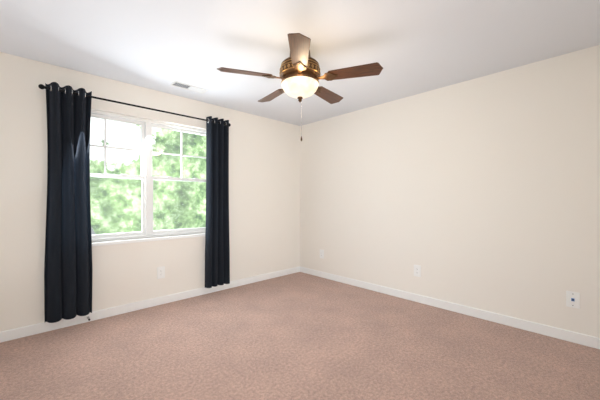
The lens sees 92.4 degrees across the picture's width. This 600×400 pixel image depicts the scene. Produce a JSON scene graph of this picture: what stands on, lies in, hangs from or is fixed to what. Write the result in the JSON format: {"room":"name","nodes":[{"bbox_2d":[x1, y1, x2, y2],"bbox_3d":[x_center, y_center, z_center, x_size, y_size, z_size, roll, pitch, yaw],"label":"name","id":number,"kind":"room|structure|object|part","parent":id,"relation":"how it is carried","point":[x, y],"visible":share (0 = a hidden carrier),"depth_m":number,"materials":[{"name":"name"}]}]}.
{"room":"empty bedroom","nodes":[
{"label":"empty bedroom","id":0,"kind":"room"},
{"bbox_2d":[0,52,299,331],"bbox_3d":[-1.498,-0.030,3.493,4.000,2.440,0.150,0,0,-44],"label":"wall","id":1,"kind":"structure","parent":0,"point":[264,195],"depth_m":3.11,"materials":[{"name":"white paint"}]},
{"bbox_2d":[38,82,230,322],"bbox_3d":[-1.614,0.018,3.172,1.886,2.133,0.153,0,0,-44],"label":"curtains","id":2,"kind":"object","parent":1,"relation":"attached to","point":[68,272],"visible":1,"depth_m":2.69,"materials":[{"name":"black fabric"}]},
{"bbox_3d":[-1.627,-1.000,3.187,1.886,0.070,0.114,0,0,-44],"label":"rod","id":3,"kind":"part","parent":2,"relation":"part of","materials":[{"name":"black metal"}]},
{"bbox_2d":[90,110,205,241],"bbox_3d":[-1.746,-0.248,3.284,1.601,1.333,0.080,0,0,-44],"label":"window","id":4,"kind":"structure","parent":1,"relation":"in","point":[148,123],"depth_m":3.25,"materials":[{"name":"white plastic"}]},
{"bbox_3d":[-1.745,-0.248,3.283,1.545,1.277,0.068,0,0,-44],"label":"window sashes","id":5,"kind":"part","parent":4,"relation":"part of","materials":[{"name":"white plastic"}]},
{"bbox_3d":[-1.758,-0.565,3.297,1.485,0.585,0.018,0,0,-44],"label":"window grid","id":6,"kind":"part","parent":4,"relation":"part of","materials":[{"name":"white plastic"}]},
{"bbox_2d":[92,233,204,245],"bbox_3d":[-1.689,0.435,3.225,1.661,0.034,0.083,0,0,-44],"label":"window sill","id":7,"kind":"structure","parent":1,"relation":"attached to","point":[143,240],"depth_m":3.17,"materials":[{"name":"white paint"}]},
{"bbox_2d":[157,266,164,278],"bbox_3d":[-1.591,0.824,3.293,0.084,0.133,0.010,0,0,-44],"label":"electrical outlet","id":8,"kind":"object","parent":1,"relation":"attached to","point":[160,272],"visible":1,"depth_m":3.29,"materials":[{"name":"white plastic"}]},
{"bbox_2d":[0,266,299,342],"bbox_3d":[-1.441,1.145,3.433,4.000,0.090,0.014,0,0,-44],"label":"baseboard","id":9,"kind":"structure","parent":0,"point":[20,332],"depth_m":3.06,"materials":[{"name":"white paint"}]},
{"bbox_2d":[0,272,599,399],"bbox_3d":[0.005,1.240,1.920,4.300,0.100,4.500,0,0,-44],"label":"floor","id":10,"kind":"structure","parent":0,"point":[299,336],"depth_m":2.22,"materials":[{"name":"carpet"}]},
{"bbox_2d":[0,0,599,125],"bbox_3d":[0.005,-1.300,1.920,4.300,0.100,4.500,0,0,-44],"label":"ceiling","id":11,"kind":"structure","parent":0,"point":[412,47],"depth_m":2.25,"materials":[{"name":"white paint"}]},
{"bbox_2d":[170,81,207,93],"bbox_3d":[-1.219,-1.246,3.172,0.370,0.012,0.136,0,0,-44],"label":"ceiling vent","id":12,"kind":"object","parent":11,"relation":"in","point":[188,87],"visible":1,"depth_m":3.16,"materials":[{"name":"white metal"}]},
{"bbox_2d":[217,33,382,140],"bbox_3d":[-0.002,-0.891,2.457,1.266,0.718,1.262,0,0,-44],"label":"fan","id":13,"kind":"object","parent":11,"relation":"hanging from","point":[300,76],"visible":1,"depth_m":2.29,"materials":[{"name":"brown wood"}]},
{"bbox_3d":[-0.431,-1.014,2.281,0.403,0.038,0.281,0,0,-44],"label":"blade","id":14,"kind":"part","parent":13,"relation":"part of","materials":[{"name":"brown wood"}]},
{"bbox_3d":[-0.260,-1.014,2.788,0.181,0.038,0.428,0,0,-44],"label":"blade","id":15,"kind":"part","parent":13,"relation":"part of","materials":[{"name":"brown wood"}]},
{"bbox_3d":[-0.004,-1.014,1.960,0.354,0.038,0.359,0,0,-44],"label":"blade","id":16,"kind":"part","parent":13,"relation":"part of","materials":[{"name":"brown wood"}]},
{"bbox_3d":[0.000,-0.924,2.413,0.310,0.119,0.310,0,0,-44],"label":"lamp shade","id":17,"kind":"part","parent":13,"relation":"part of","materials":[{"name":"white glass"}]},
{"bbox_3d":[0.013,-0.782,2.571,0.017,0.420,0.016,0,0,-44],"label":"chain","id":18,"kind":"part","parent":13,"relation":"part of","materials":[{"name":"silver metal"}]},
{"bbox_3d":[0.267,-1.014,2.782,0.428,0.038,0.191,0,0,-44],"label":"blade","id":19,"kind":"part","parent":13,"relation":"part of","materials":[{"name":"brown wood"}]},
{"bbox_3d":[0.429,-1.014,2.273,0.289,0.038,0.400,0,0,-44],"label":"blade","id":20,"kind":"part","parent":13,"relation":"part of","materials":[{"name":"brown wood"}]},
{"bbox_2d":[300,45,599,337],"bbox_3d":[1.505,-0.030,3.354,0.150,2.440,4.500,0,0,-44],"label":"wall","id":21,"kind":"structure","parent":0,"point":[482,193],"depth_m":2.94,"materials":[{"name":"white paint"}]},
{"bbox_2d":[320,249,323,258],"bbox_3d":[0.337,0.828,4.460,0.010,0.133,0.084,0,0,-44],"label":"electrical outlet","id":22,"kind":"object","parent":21,"relation":"attached to","point":[321,253],"visible":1,"depth_m":4.45,"materials":[{"name":"white plastic"}]},
{"bbox_2d":[414,265,420,276],"bbox_3d":[1.376,0.824,3.373,0.010,0.133,0.084,0,0,-44],"label":"electrical outlet","id":23,"kind":"object","parent":21,"relation":"attached to","point":[417,270],"visible":1,"depth_m":3.37,"materials":[{"name":"white plastic"}]},
{"bbox_2d":[300,266,599,348],"bbox_3d":[1.450,1.145,3.292,0.014,0.090,4.186,0,0,-44],"label":"baseboard","id":24,"kind":"structure","parent":21,"relation":"attached to","point":[571,336],"depth_m":2.93,"materials":[{"name":"white paint"}]},
{"bbox_2d":[566,291,579,308],"bbox_3d":[2.292,0.832,2.414,0.011,0.133,0.084,0,0,-44],"label":"electrical outlet","id":25,"kind":"object","parent":21,"relation":"attached to","point":[573,299],"visible":1,"depth_m":2.41,"materials":[{"name":"white plastic"}]},
{"label":"outside","id":26,"kind":"structure","parent":0,"visible":0},
{"bbox_2d":[90,117,205,233],"bbox_3d":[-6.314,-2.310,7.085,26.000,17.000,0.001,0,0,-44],"label":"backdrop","id":27,"kind":"structure","parent":26,"point":[179,204],"depth_m":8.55,"materials":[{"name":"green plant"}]}
]}

